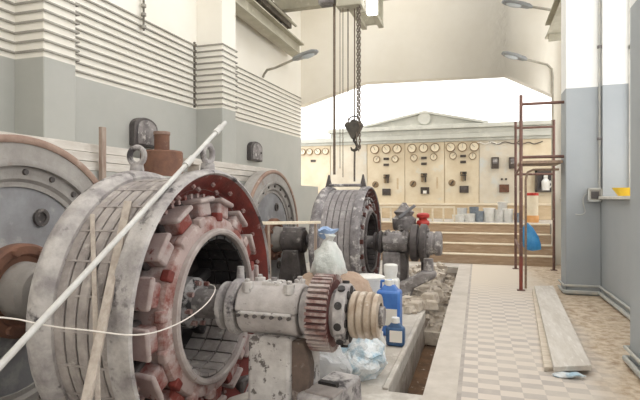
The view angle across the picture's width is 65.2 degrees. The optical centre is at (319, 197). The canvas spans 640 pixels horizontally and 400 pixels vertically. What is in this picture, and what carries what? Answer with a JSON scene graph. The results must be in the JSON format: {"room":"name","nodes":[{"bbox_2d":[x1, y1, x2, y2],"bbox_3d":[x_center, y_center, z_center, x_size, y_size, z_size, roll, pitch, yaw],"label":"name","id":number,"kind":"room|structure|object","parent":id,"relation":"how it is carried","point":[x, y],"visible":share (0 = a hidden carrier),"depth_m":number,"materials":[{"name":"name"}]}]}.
{"room":"power station hall","nodes":[
{"label":"power station hall","id":0,"kind":"room"},
{"bbox_2d":[15,0,74,141],"bbox_3d":[-2.847,-2.000,5.163,0.420,7.000,0.410,0,0,18],"label":"wall pillar","id":1,"kind":"structure","parent":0,"point":[44,81],"depth_m":4.99,"materials":[{"name":"paint"}]},
{"bbox_2d":[0,0,300,184],"bbox_3d":[-3.106,-1.900,5.370,0.300,7.200,16.370,0,0,18],"label":"wall","id":2,"kind":"structure","parent":0,"point":[99,102],"depth_m":7.43,"materials":[{"name":"paint"}]},
{"bbox_2d":[129,118,157,148],"bbox_3d":[-2.403,-0.900,6.873,0.135,0.400,0.500,0,0,18],"label":"electrical box","id":3,"kind":"object","parent":2,"relation":"attached to","point":[141,130],"visible":0.83,"depth_m":6.75,"materials":[{"name":"metal"}]},
{"bbox_2d":[141,0,145,30],"bbox_3d":[-2.423,-2.850,6.869,0.070,1.100,0.068,0,0,18],"label":"chain","id":4,"kind":"object","parent":2,"relation":"attached to","point":[143,5],"visible":1,"depth_m":6.85,"materials":[{"name":"metal"}]},
{"bbox_2d":[0,27,300,127],"bbox_3d":[-1.731,-1.723,8.376,0.503,0.235,9.730,0,0,18],"label":"conduit pipe","id":5,"kind":"object","parent":2,"relation":"attached to","point":[2,29],"visible":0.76,"depth_m":6.28,"materials":[{"name":"grey metal"}]},
{"bbox_2d":[0,37,300,131],"bbox_3d":[-1.731,-1.626,8.376,0.503,0.235,9.730,0,0,18],"label":"conduit pipe","id":6,"kind":"object","parent":2,"relation":"attached to","point":[2,39],"visible":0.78,"depth_m":6.29,"materials":[{"name":"grey metal"}]},
{"bbox_2d":[0,47,301,135],"bbox_3d":[-1.731,-1.529,8.376,0.503,0.235,9.730,0,0,18],"label":"conduit pipe","id":7,"kind":"object","parent":2,"relation":"attached to","point":[2,49],"visible":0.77,"depth_m":6.29,"materials":[{"name":"grey metal"}]},
{"bbox_2d":[0,7,301,120],"bbox_3d":[-1.731,-1.917,8.376,0.503,0.235,9.730,0,0,18],"label":"conduit pipe","id":8,"kind":"object","parent":2,"relation":"attached to","point":[2,9],"visible":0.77,"depth_m":6.25,"materials":[{"name":"grey metal"}]},
{"bbox_2d":[0,17,301,124],"bbox_3d":[-1.731,-1.820,8.376,0.503,0.235,9.730,0,0,18],"label":"conduit pipe","id":9,"kind":"object","parent":2,"relation":"attached to","point":[2,19],"visible":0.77,"depth_m":6.26,"materials":[{"name":"grey metal"}]},
{"bbox_2d":[2,0,300,116],"bbox_3d":[-1.731,-2.014,8.376,0.503,0.235,9.730,0,0,18],"label":"conduit pipe","id":10,"kind":"object","parent":2,"relation":"attached to","point":[7,1],"visible":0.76,"depth_m":6.36,"materials":[{"name":"grey metal"}]},
{"bbox_2d":[64,0,299,112],"bbox_3d":[-1.731,-2.111,8.376,0.503,0.235,9.730,0,0,18],"label":"conduit pipe","id":11,"kind":"object","parent":2,"relation":"attached to","point":[69,1],"visible":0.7,"depth_m":7.13,"materials":[{"name":"grey metal"}]},
{"bbox_2d":[75,2,300,105],"bbox_3d":[-1.731,-2.305,8.376,0.503,0.235,9.730,0,0,18],"label":"conduit pipe","id":12,"kind":"object","parent":2,"relation":"attached to","point":[81,5],"visible":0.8,"depth_m":7.41,"materials":[{"name":"grey metal"}]},
{"bbox_2d":[75,10,301,109],"bbox_3d":[-1.731,-2.208,8.376,0.503,0.235,9.730,0,0,18],"label":"conduit pipe","id":13,"kind":"object","parent":2,"relation":"attached to","point":[80,13],"visible":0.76,"depth_m":7.38,"materials":[{"name":"grey metal"}]},
{"bbox_2d":[86,0,300,101],"bbox_3d":[-1.731,-2.402,8.376,0.503,0.235,9.730,0,0,18],"label":"conduit pipe","id":14,"kind":"object","parent":2,"relation":"attached to","point":[90,1],"visible":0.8,"depth_m":7.62,"materials":[{"name":"grey metal"}]},
{"bbox_2d":[193,42,196,107],"bbox_3d":[-2.044,-2.013,8.165,0.042,1.070,0.044,0,0,18],"label":"clamp","id":15,"kind":"object","parent":2,"relation":"attached to","point":[195,45],"visible":1,"depth_m":8.16,"materials":[{"name":"metal"}]},
{"bbox_2d":[102,0,301,98],"bbox_3d":[-1.731,-2.499,8.376,0.503,0.235,9.730,0,0,18],"label":"conduit pipe","id":16,"kind":"object","parent":2,"relation":"attached to","point":[106,1],"visible":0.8,"depth_m":7.81,"materials":[{"name":"grey metal"}]},
{"bbox_2d":[91,171,317,262],"bbox_3d":[-1.986,0.610,7.340,0.650,1.780,10.800,0,0,18],"label":"trim","id":17,"kind":"structure","parent":2,"relation":"attached to","point":[305,197],"depth_m":11.42,"materials":[{"name":"paint"}]},
{"bbox_2d":[81,161,129,172],"bbox_3d":[-2.636,-0.330,4.635,0.220,0.088,2.650,0,0,18],"label":"board","id":18,"kind":"object","parent":17,"relation":"on","point":[92,166],"visible":0.2,"depth_m":5.41,"materials":[{"name":"brown wood"}]},
{"bbox_2d":[65,150,139,164],"bbox_3d":[-2.594,-0.425,4.752,0.190,0.088,2.500,0,0,17],"label":"board","id":19,"kind":"object","parent":18,"relation":"on","point":[81,156],"visible":0.36,"depth_m":5.24,"materials":[{"name":"brown wood"}]},
{"bbox_2d":[0,131,128,156],"bbox_3d":[-2.643,-0.520,4.663,0.170,0.088,2.500,0,0,18],"label":"board","id":20,"kind":"object","parent":19,"relation":"on","point":[64,144],"visible":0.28,"depth_m":5.06,"materials":[{"name":"brown wood"}]},
{"bbox_2d":[140,131,182,175],"bbox_3d":[-2.130,-0.590,6.735,0.550,0.620,0.550,0,0,18],"label":"drum","id":21,"kind":"object","parent":17,"relation":"on","point":[161,160],"visible":0.85,"depth_m":6.52,"materials":[{"name":"brown metal"}]},
{"bbox_2d":[183,172,249,181],"bbox_3d":[-1.378,-0.330,8.616,0.180,0.088,3.200,0,0,18],"label":"board","id":22,"kind":"object","parent":17,"relation":"on","point":[240,178],"visible":0.18,"depth_m":8.47,"materials":[{"name":"brown wood"}]},
{"bbox_2d":[188,165,254,176],"bbox_3d":[-1.449,-0.425,8.376,0.190,0.088,2.500,0,0,17],"label":"board","id":23,"kind":"object","parent":22,"relation":"on","point":[191,167],"visible":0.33,"depth_m":8.07,"materials":[{"name":"brown wood"}]},
{"bbox_2d":[183,158,276,171],"bbox_3d":[-1.397,-0.520,8.506,0.170,0.088,3.020,0,0,18],"label":"board","id":24,"kind":"object","parent":23,"relation":"on","point":[218,164],"visible":0.48,"depth_m":8.18,"materials":[{"name":"brown wood"}]},
{"bbox_2d":[247,142,261,161],"bbox_3d":[-1.321,-0.960,10.297,0.135,0.400,0.560,0,0,18],"label":"electrical box","id":25,"kind":"object","parent":2,"relation":"attached to","point":[254,149],"visible":1,"depth_m":10.13,"materials":[{"name":"metal"}]},
{"bbox_2d":[236,0,303,57],"bbox_3d":[-1.135,-3.500,10.364,0.450,0.500,3.620,0,0,18],"label":"rail","id":26,"kind":"object","parent":2,"relation":"attached to","point":[251,12],"visible":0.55,"depth_m":10.21,"materials":[{"name":"brown metal"}]},
{"bbox_2d":[255,0,386,28],"bbox_3d":[1.583,-4.100,9.358,5.820,0.700,2.600,0,0,18],"label":"crane","id":27,"kind":"object","parent":26,"relation":"on","point":[278,9],"visible":0.73,"depth_m":10.66,"materials":[{"name":"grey metal"}]},
{"bbox_2d":[318,0,383,174],"bbox_3d":[0.691,-2.200,9.273,0.930,3.700,2.300,0,0,18],"label":"hook","id":28,"kind":"object","parent":27,"relation":"hanging from","point":[371,5],"depth_m":8.47,"materials":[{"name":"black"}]},
{"bbox_2d":[354,152,355,180],"bbox_3d":[0.584,-0.540,8.444,0.032,0.520,0.036,0,0,-5],"label":"sling","id":29,"kind":"object","parent":28,"relation":"hanging from","point":[354,152],"visible":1,"depth_m":8.43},
{"bbox_2d":[262,49,318,77],"bbox_3d":[-0.659,-2.774,10.335,1.453,0.387,0.220,0,0,34],"label":"wall lamp","id":30,"kind":"object","parent":2,"relation":"attached to","point":[310,53],"visible":1,"depth_m":10.09,"materials":[{"name":"metal"}]},
{"bbox_2d":[196,0,235,163],"bbox_3d":[-1.764,-2.000,8.407,0.530,7.000,0.470,0,0,18],"label":"wall pillar","id":31,"kind":"structure","parent":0,"point":[215,19],"depth_m":8.20,"materials":[{"name":"paint"}]},
{"bbox_2d":[227,260,459,399],"bbox_3d":[-1.254,1.560,4.827,4.500,0.120,16.450,0,0,18],"label":"floor","id":32,"kind":"structure","parent":0,"point":[371,389],"depth_m":4.50,"materials":[{"name":"concrete"}]},
{"bbox_2d":[90,214,100,399],"bbox_3d":[-1.083,0.795,2.424,0.026,1.400,1.245,0,0,-26],"label":"wooden stick","id":33,"kind":"object","parent":32,"relation":"on","point":[97,393],"visible":0.8,"depth_m":2.65,"materials":[{"name":"brown wood"}]},
{"bbox_2d":[99,127,105,180],"bbox_3d":[-2.269,0.380,5.216,0.050,2.240,0.060,0,0,18],"label":"timber post","id":34,"kind":"object","parent":32,"relation":"on","point":[102,130],"visible":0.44,"depth_m":5.19,"materials":[{"name":"brown wood"}]},
{"bbox_2d":[81,201,131,399],"bbox_3d":[-1.071,0.757,2.387,0.045,1.481,1.222,0,0,-7],"label":"wooden stick","id":35,"kind":"object","parent":32,"relation":"on","point":[99,338],"visible":1,"depth_m":2.50,"materials":[{"name":"brown wood"}]},
{"bbox_2d":[0,121,226,370],"bbox_3d":[-1.141,0.463,2.164,0.043,2.069,3.217,0,0,16],"label":"pipe","id":36,"kind":"object","parent":32,"relation":"on","point":[23,340],"visible":1,"depth_m":2.40,"materials":[{"name":"white metal"}]},
{"bbox_2d":[235,266,319,399],"bbox_3d":[-0.310,0.985,3.307,0.595,1.030,0.540,0,0,18],"label":"shaft bearing","id":37,"kind":"object","parent":32,"relation":"on","point":[282,365],"visible":0.87,"depth_m":3.15,"materials":[{"name":"white paint"}]},
{"bbox_2d":[262,221,320,274],"bbox_3d":[-0.382,0.903,6.841,0.129,1.195,1.172,0,0,44],"label":"guard rail","id":38,"kind":"object","parent":32,"relation":"on","point":[268,223],"visible":0.52,"depth_m":6.79,"materials":[{"name":"brown wood"}]},
{"bbox_2d":[279,227,307,282],"bbox_3d":[-0.442,1.000,8.624,0.577,1.000,0.420,0,0,18],"label":"block","id":39,"kind":"object","parent":32,"relation":"on","point":[293,245],"visible":0.85,"depth_m":8.45,"materials":[{"name":"metal"}]},
{"bbox_2d":[297,371,361,399],"bbox_3d":[0.071,1.337,3.228,0.248,0.327,0.518,0,0,30],"label":"block","id":40,"kind":"object","parent":32,"relation":"on","point":[336,385],"visible":1,"depth_m":3.18,"materials":[{"name":"grey concrete"}]},
{"bbox_2d":[320,348,354,378],"bbox_3d":[-0.021,1.286,3.804,0.606,0.421,0.382,0,0,18],"label":"plastic film","id":41,"kind":"object","parent":32,"relation":"on","point":[336,361],"visible":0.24,"depth_m":3.63,"materials":[{"name":"white plastic"}]},
{"bbox_2d":[303,269,372,348],"bbox_3d":[0.111,1.097,4.768,0.840,0.806,0.716,0,0,18],"label":"cloth sack","id":42,"kind":"object","parent":32,"relation":"on","point":[361,283],"visible":0.12,"depth_m":4.61,"materials":[{"name":"beige fabric"}]},
{"bbox_2d":[311,228,345,274],"bbox_3d":[0.083,0.506,4.672,0.325,0.458,0.304,0,0,-18],"label":"plastic bag","id":43,"kind":"object","parent":42,"relation":"on","point":[328,258],"visible":0.91,"depth_m":4.57,"materials":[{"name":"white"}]},
{"bbox_2d":[339,338,389,380],"bbox_3d":[0.366,1.316,4.203,0.438,0.360,0.437,0,0,18],"label":"plastic bag","id":44,"kind":"object","parent":32,"relation":"on","point":[369,358],"visible":0.6,"depth_m":4.05,"materials":[{"name":"white plastic"}]},
{"bbox_2d":[362,273,384,292],"bbox_3d":[0.581,1.208,5.920,0.370,0.585,0.370,0,0,18],"label":"tub","id":45,"kind":"object","parent":32,"relation":"on","point":[375,278],"visible":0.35,"depth_m":5.78,"materials":[{"name":"white plastic"}]},
{"bbox_2d":[380,331,385,346],"bbox_3d":[0.594,1.400,4.867,0.100,0.200,0.100,0,0,18],"label":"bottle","id":46,"kind":"object","parent":32,"relation":"on","point":[382,338],"visible":0.27,"depth_m":4.84,"materials":[{"name":"white plastic"}]},
{"bbox_2d":[377,279,401,335],"bbox_3d":[0.764,1.198,5.504,0.260,0.605,0.203,0,0,18],"label":"jerrican","id":47,"kind":"object","parent":32,"relation":"on","point":[391,295],"visible":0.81,"depth_m":5.41,"materials":[{"name":"blue plastic"}]},
{"bbox_2d":[384,263,399,288],"bbox_3d":[0.865,1.155,6.124,0.200,0.690,0.200,0,0,18],"label":"canister","id":48,"kind":"object","parent":32,"relation":"on","point":[390,269],"visible":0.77,"depth_m":6.06,"materials":[{"name":"white plastic"}]},
{"bbox_2d":[382,229,408,280],"bbox_3d":[1.259,1.012,8.233,0.560,0.975,0.540,0,0,18],"label":"pedestal","id":49,"kind":"object","parent":32,"relation":"on","point":[395,243],"visible":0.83,"depth_m":8.09,"materials":[{"name":"grey metal"}]},
{"bbox_2d":[386,317,404,346],"bbox_3d":[0.767,1.357,5.081,0.190,0.285,0.128,0,0,18],"label":"bottle","id":50,"kind":"object","parent":32,"relation":"on","point":[395,331],"visible":0.99,"depth_m":5.03,"materials":[{"name":"blue plastic"}]},
{"bbox_2d":[382,312,423,389],"bbox_3d":[0.920,1.490,5.205,0.048,0.020,2.720,0,0,18],"label":"trim","id":51,"kind":"structure","parent":32,"relation":"on","point":[390,377],"depth_m":4.70,"materials":[{"name":"concrete"}]},
{"bbox_2d":[392,203,415,231],"bbox_3d":[1.463,0.790,8.662,0.420,1.420,0.410,0,0,18],"label":"lubricator","id":52,"kind":"object","parent":32,"relation":"on","point":[403,220],"visible":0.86,"depth_m":8.51,"materials":[{"name":"metal"}]},
{"bbox_2d":[407,300,423,312],"bbox_3d":[1.271,1.443,6.679,0.193,0.131,0.255,0,0,30],"label":"stone","id":53,"kind":"object","parent":32,"relation":"on","point":[419,306],"visible":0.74,"depth_m":6.61,"materials":[{"name":"beige stone"}]},
{"bbox_2d":[400,258,436,295],"bbox_3d":[1.447,1.200,7.461,0.563,0.600,0.260,0,0,18],"label":"bracket","id":54,"kind":"object","parent":32,"relation":"on","point":[428,273],"visible":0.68,"depth_m":7.35,"materials":[{"name":"grey metal"}]},
{"bbox_2d":[423,258,433,271],"bbox_3d":[1.607,1.010,7.410,0.158,0.220,0.160,0,0,18],"label":"socket","id":55,"kind":"object","parent":54,"relation":"attached to","point":[428,265],"depth_m":7.35,"materials":[{"name":"grey metal"}]},
{"bbox_2d":[416,213,429,270],"bbox_3d":[1.769,0.875,8.586,0.230,1.250,0.230,0,0,18],"label":"cap","id":56,"kind":"object","parent":32,"relation":"on","point":[422,217],"visible":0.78,"depth_m":8.51,"materials":[{"name":"metal"}]},
{"bbox_2d":[419,285,429,290],"bbox_3d":[1.645,1.440,7.867,0.207,0.129,0.272,0,0,18],"label":"stone","id":57,"kind":"object","parent":32,"relation":"on","point":[422,287],"visible":0.47,"depth_m":7.78,"materials":[{"name":"beige stone"}]},
{"bbox_2d":[381,221,551,266],"bbox_3d":[3.228,1.050,11.942,4.200,0.900,0.940,0,0,18],"label":"wooden stairs","id":58,"kind":"structure","parent":32,"relation":"on","point":[463,242],"depth_m":11.61,"materials":[{"name":"brown wood"}]},
{"bbox_2d":[407,345,435,394],"bbox_3d":[1.761,1.960,7.340,0.265,0.080,7.340,0,0,18],"label":"floor","id":59,"kind":"structure","parent":0,"point":[418,383],"depth_m":5.53,"materials":[{"name":"brown soil"}]},
{"bbox_2d":[402,262,455,345],"bbox_3d":[1.843,1.645,8.727,1.043,0.539,4.828,0,0,18],"label":"rubble","id":60,"kind":"object","parent":59,"relation":"on","point":[432,331],"visible":0.43,"depth_m":7.49,"materials":[{"name":"beige stone"}]},
{"bbox_2d":[421,291,439,302],"bbox_3d":[1.570,1.434,7.161,0.230,0.150,0.294,0,0,27],"label":"stone","id":61,"kind":"object","parent":60,"relation":"on","point":[427,295],"visible":0.71,"depth_m":7.08,"materials":[{"name":"beige stone"}]},
{"bbox_2d":[425,299,437,310],"bbox_3d":[1.504,1.443,6.758,0.173,0.121,0.244,0,0,11],"label":"stone","id":62,"kind":"object","parent":60,"relation":"on","point":[430,305],"visible":0.96,"depth_m":6.66,"materials":[{"name":"beige stone"}]},
{"bbox_2d":[432,288,443,296],"bbox_3d":[1.806,1.449,7.714,0.178,0.104,0.227,0,0,7],"label":"stone","id":63,"kind":"object","parent":60,"relation":"on","point":[438,290],"visible":0.7,"depth_m":7.62,"materials":[{"name":"beige stone"}]},
{"bbox_2d":[395,273,456,392],"bbox_3d":[1.752,1.810,7.343,0.485,0.380,7.540,0,0,18],"label":"trim","id":64,"kind":"structure","parent":0,"point":[404,383],"depth_m":5.32,"materials":[{"name":"grey concrete"}]},
{"bbox_2d":[301,0,560,264],"bbox_3d":[2.551,-2.000,12.303,6.950,7.000,0.300,0,0,18],"label":"wall","id":65,"kind":"structure","parent":0,"point":[419,40],"depth_m":12.06,"materials":[{"name":"beige paint"}]},
{"bbox_2d":[501,51,553,219],"bbox_3d":[4.674,-1.398,11.240,1.171,3.796,0.220,0,0,0],"label":"wall lamp","id":66,"kind":"object","parent":65,"relation":"attached to","point":[510,55],"visible":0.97,"depth_m":11.22,"materials":[{"name":"metal"}]},
{"bbox_2d":[382,218,550,233],"bbox_3d":[2.527,1.150,14.801,10.900,1.100,4.250,0,0,18],"label":"floor","id":67,"kind":"structure","parent":0,"point":[383,219],"depth_m":12.77,"materials":[{"name":"concrete"}]},
{"bbox_2d":[379,206,454,221],"bbox_3d":[2.099,0.405,13.028,2.752,0.390,0.050,0,0,18],"label":"railing","id":68,"kind":"object","parent":67,"relation":"on","point":[381,207],"visible":0.46,"depth_m":12.77,"materials":[{"name":"metal"}]},
{"bbox_2d":[301,111,550,219],"bbox_3d":[2.248,-0.975,15.079,9.600,3.149,0.510,0,0,18],"label":"switchboard","id":69,"kind":"object","parent":67,"relation":"on","point":[423,158],"visible":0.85,"depth_m":14.62,"materials":[{"name":"beige metal"}]},
{"bbox_2d":[372,181,378,187],"bbox_3d":[1.670,-0.410,15.143,0.200,0.200,0.115,0,0,18],"label":"switch","id":70,"kind":"object","parent":69,"relation":"attached to","point":[375,184],"depth_m":15.15,"materials":[{"name":"brown metal"}]},
{"bbox_2d":[383,174,389,182],"bbox_3d":[1.997,-0.580,15.048,0.180,0.260,0.100,0,0,18],"label":"switch","id":71,"kind":"object","parent":69,"relation":"attached to","point":[386,177],"depth_m":15.06,"materials":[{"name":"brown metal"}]},
{"bbox_2d":[410,181,415,186],"bbox_3d":[2.748,-0.420,14.803,0.200,0.200,0.115,0,0,18],"label":"switch","id":72,"kind":"object","parent":69,"relation":"attached to","point":[412,183],"depth_m":14.80,"materials":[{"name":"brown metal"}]},
{"bbox_2d":[421,173,426,181],"bbox_3d":[3.055,-0.600,14.713,0.180,0.260,0.100,0,0,18],"label":"switch","id":73,"kind":"object","parent":69,"relation":"attached to","point":[423,175],"depth_m":14.70,"materials":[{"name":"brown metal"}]},
{"bbox_2d":[448,179,455,185],"bbox_3d":[3.816,-0.440,14.465,0.200,0.200,0.115,0,0,18],"label":"switch","id":74,"kind":"object","parent":69,"relation":"attached to","point":[451,182],"depth_m":14.49,"materials":[{"name":"brown metal"}]},
{"bbox_2d":[460,172,466,180],"bbox_3d":[4.123,-0.630,14.376,0.180,0.260,0.100,0,0,18],"label":"switch","id":75,"kind":"object","parent":69,"relation":"attached to","point":[463,175],"depth_m":14.37,"materials":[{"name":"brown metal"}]},
{"bbox_2d":[535,171,550,191],"bbox_3d":[6.168,-0.455,13.677,0.520,0.590,0.200,0,0,18],"label":"wall niche","id":76,"kind":"object","parent":69,"relation":"attached to","point":[538,178],"visible":0.49,"depth_m":13.68,"materials":[{"name":"metal"}]},
{"bbox_2d":[541,175,550,189],"bbox_3d":[6.169,-0.420,13.622,0.220,0.420,0.263,0,0,-39],"label":"jug","id":77,"kind":"object","parent":76,"relation":"in","point":[545,183],"visible":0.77,"depth_m":13.56,"materials":[{"name":"plastic"}]},
{"bbox_2d":[452,215,464,221],"bbox_3d":[3.544,0.514,12.776,0.330,0.172,0.330,0,0,18],"label":"paint bucket","id":78,"kind":"object","parent":67,"relation":"on","point":[458,218],"visible":0.89,"depth_m":12.64,"materials":[{"name":"white plastic"}]},
{"bbox_2d":[457,208,466,214],"bbox_3d":[3.723,0.429,13.107,0.271,0.342,0.268,0,0,18],"label":"paint bucket","id":79,"kind":"object","parent":78,"relation":"on","point":[460,211],"visible":0.56,"depth_m":13.00,"materials":[{"name":"grey plastic"}]},
{"bbox_2d":[463,213,474,221],"bbox_3d":[3.817,0.499,12.742,0.311,0.202,0.309,0,0,18],"label":"paint bucket","id":80,"kind":"object","parent":67,"relation":"on","point":[469,217],"visible":0.98,"depth_m":12.62,"materials":[{"name":"white plastic"}]},
{"bbox_2d":[469,207,478,220],"bbox_3d":[4.009,0.414,13.017,0.251,0.372,0.247,0,0,18],"label":"paint bucket","id":81,"kind":"object","parent":67,"relation":"on","point":[471,209],"visible":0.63,"depth_m":12.92,"materials":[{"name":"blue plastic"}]},
{"bbox_2d":[475,211,483,221],"bbox_3d":[4.040,0.464,12.651,0.231,0.272,0.227,0,0,18],"label":"paint bucket","id":82,"kind":"object","parent":67,"relation":"on","point":[479,215],"visible":1,"depth_m":12.57,"materials":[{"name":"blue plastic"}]},
{"bbox_2d":[483,208,495,221],"bbox_3d":[4.265,0.422,12.601,0.307,0.355,0.307,0,0,18],"label":"paint bucket","id":83,"kind":"object","parent":67,"relation":"on","point":[489,214],"visible":0.99,"depth_m":12.49,"materials":[{"name":"white plastic"}]},
{"bbox_2d":[494,209,503,221],"bbox_3d":[4.469,0.444,12.483,0.231,0.312,0.227,0,0,18],"label":"paint bucket","id":84,"kind":"object","parent":67,"relation":"on","point":[498,212],"visible":0.94,"depth_m":12.40,"materials":[{"name":"grey plastic"}]},
{"bbox_2d":[497,202,507,208],"bbox_3d":[4.694,0.347,12.863,0.254,0.505,0.254,0,0,18],"label":"paint bucket","id":85,"kind":"object","parent":84,"relation":"on","point":[501,205],"visible":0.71,"depth_m":12.76,"materials":[{"name":"grey plastic"}]},
{"bbox_2d":[502,209,513,221],"bbox_3d":[4.684,0.432,12.468,0.265,0.335,0.265,0,0,18],"label":"paint bucket","id":86,"kind":"object","parent":67,"relation":"on","point":[508,213],"visible":0.9,"depth_m":12.37,"materials":[{"name":"white plastic"}]},
{"bbox_2d":[527,193,538,222],"bbox_3d":[5.218,0.235,12.299,0.310,0.730,0.310,0,0,18],"label":"dispenser","id":87,"kind":"object","parent":67,"relation":"on","point":[532,198],"visible":0.89,"depth_m":12.17,"materials":[{"name":"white plastic"}]},
{"bbox_2d":[461,264,639,399],"bbox_3d":[2.312,1.560,3.700,2.420,0.120,16.450,0,0,18],"label":"floor","id":88,"kind":"structure","parent":0,"point":[503,360],"depth_m":5.19,"materials":[{"name":"tile"}]},
{"bbox_2d":[422,263,470,399],"bbox_3d":[1.008,1.560,4.112,0.245,0.120,16.450,0,0,18],"label":"trim","id":89,"kind":"structure","parent":88,"relation":"attached to","point":[442,381],"depth_m":4.98,"materials":[{"name":"tile"}]},
{"bbox_2d":[456,264,471,399],"bbox_3d":[1.142,1.560,4.070,0.035,0.120,16.450,0,0,18],"label":"trim","id":90,"kind":"structure","parent":88,"relation":"attached to","point":[460,379],"depth_m":4.98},
{"bbox_2d":[513,95,563,290],"bbox_3d":[4.056,-0.085,9.242,0.864,3.170,2.783,0,0,20],"label":"scaffold","id":91,"kind":"object","parent":88,"relation":"on","point":[553,162],"visible":1,"depth_m":8.17,"materials":[{"name":"brown metal"}]},
{"bbox_2d":[523,222,542,251],"bbox_3d":[3.529,0.649,8.309,0.331,0.505,0.176,0,0,18],"label":"plastic sheet","id":92,"kind":"object","parent":91,"relation":"on","point":[534,244],"visible":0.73,"depth_m":8.25,"materials":[{"name":"blue plastic"}]},
{"bbox_2d":[532,289,553,370],"bbox_3d":[2.834,1.480,6.172,0.304,0.040,4.108,0,0,22],"label":"plank","id":93,"kind":"object","parent":88,"relation":"on","point":[547,364],"visible":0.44,"depth_m":5.12,"materials":[{"name":"beige wood"}]},
{"bbox_2d":[534,286,590,371],"bbox_3d":[2.866,1.435,6.120,0.301,0.045,4.263,0,0,21],"label":"plank","id":94,"kind":"object","parent":93,"relation":"on","point":[566,351],"visible":1,"depth_m":5.13,"materials":[{"name":"beige wood"}]},
{"bbox_2d":[552,372,585,378],"bbox_3d":[2.071,1.476,4.165,0.258,0.040,0.084,0,0,18],"label":"scrap","id":95,"kind":"object","parent":88,"relation":"on","point":[566,375],"visible":1,"depth_m":4.15,"materials":[{"name":"white plastic"}]},
{"bbox_2d":[561,0,600,295],"bbox_3d":[4.122,-2.000,7.916,0.490,7.000,0.460,0,0,18],"label":"wall pillar","id":96,"kind":"structure","parent":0,"point":[580,234],"depth_m":7.71,"materials":[{"name":"paint"}]},
{"bbox_2d":[545,0,560,41],"bbox_3d":[4.610,-3.505,9.361,0.430,0.490,2.570,0,0,18],"label":"rail","id":97,"kind":"object","parent":96,"relation":"attached to","point":[554,17],"visible":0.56,"depth_m":9.95,"materials":[{"name":"brown metal"}]},
{"bbox_2d":[502,0,550,10],"bbox_3d":[4.477,-3.811,10.651,1.202,0.823,0.220,0,0,-3],"label":"wall lamp","id":98,"kind":"object","parent":97,"relation":"attached to","point":[511,3],"visible":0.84,"depth_m":10.59,"materials":[{"name":"metal"}]},
{"bbox_2d":[575,188,601,214],"bbox_3d":[4.101,0.058,7.637,0.362,0.420,0.085,0,0,18],"label":"junction box","id":99,"kind":"object","parent":96,"relation":"attached to","point":[593,194],"visible":0.99,"depth_m":7.59,"materials":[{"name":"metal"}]},
{"bbox_2d":[601,0,629,313],"bbox_3d":[3.210,-1.900,3.521,0.420,7.200,16.650,0,0,18],"label":"wall","id":100,"kind":"structure","parent":0,"point":[615,213],"depth_m":7.45,"materials":[{"name":"paint"}]},
{"bbox_2d":[557,279,639,377],"bbox_3d":[2.994,1.405,4.429,0.545,0.147,7.850,0,0,18],"label":"pipes","id":101,"kind":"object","parent":100,"relation":"attached to","point":[626,358],"depth_m":6.71,"materials":[{"name":"grey paint"}]},
{"bbox_2d":[597,0,601,187],"bbox_3d":[4.255,-2.426,7.606,0.060,4.548,0.050,0,0,18],"label":"vertical conduit","id":102,"kind":"object","parent":100,"relation":"attached to","point":[599,46],"visible":1,"depth_m":7.59,"materials":[{"name":"grey paint"}]},
{"bbox_2d":[599,0,629,198],"bbox_3d":[3.913,-2.241,5.879,0.460,4.518,3.330,0,0,18],"label":"window","id":103,"kind":"structure","parent":100,"relation":"in","point":[600,197],"depth_m":7.37,"materials":[{"name":"white paint"}]},
{"bbox_2d":[612,187,629,195],"bbox_3d":[4.295,-0.085,7.054,0.310,0.120,0.310,0,0,18],"label":"bowl","id":104,"kind":"object","parent":103,"relation":"on","point":[619,191],"visible":0.61,"depth_m":6.97,"materials":[{"name":"yellow plastic"}]},
{"bbox_2d":[630,0,639,368],"bbox_3d":[2.937,-2.000,4.169,0.490,7.000,0.520,0,0,18],"label":"wall pillar","id":105,"kind":"structure","parent":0,"point":[634,4],"depth_m":4.33,"materials":[{"name":"paint"}]},
{"bbox_3d":[-0.882,1.985,6.335,2.140,0.730,7.850,0,0,18],"label":"floor","id":106,"kind":"structure","parent":0,"visible":0},
{"bbox_2d":[26,143,385,399],"bbox_3d":[-0.985,0.931,3.516,2.422,2.638,1.928,0,0,-20],"label":"generator","id":107,"kind":"object","parent":106,"relation":"on","point":[206,224],"visible":0.92,"depth_m":2.99,"materials":[{"name":"white metal"}]},
{"bbox_2d":[0,134,97,399],"bbox_3d":[-2.382,0.730,3.962,0.430,2.452,2.452,0,0,18],"label":"flywheel","id":108,"kind":"object","parent":107,"relation":"attached to","point":[39,179],"visible":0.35,"depth_m":4.01,"materials":[{"name":"metal"}]},
{"bbox_2d":[0,284,215,335],"bbox_3d":[-0.995,0.564,2.499,0.468,0.175,1.657,0,0,33],"label":"cable","id":109,"kind":"object","parent":107,"relation":"attached to","point":[209,284],"visible":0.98,"depth_m":2.24,"materials":[{"name":"white plastic"}]},
{"bbox_2d":[306,174,442,273],"bbox_3d":[0.606,0.925,8.431,2.391,2.650,2.083,0,0,-23],"label":"generator","id":110,"kind":"object","parent":106,"relation":"on","point":[355,215],"visible":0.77,"depth_m":7.89,"materials":[{"name":"metal"}]},
{"bbox_2d":[244,170,298,278],"bbox_3d":[-0.824,0.730,8.892,0.430,2.452,2.452,0,0,18],"label":"flywheel","id":111,"kind":"object","parent":110,"relation":"attached to","point":[271,192],"visible":0.34,"depth_m":8.86,"materials":[{"name":"metal"}]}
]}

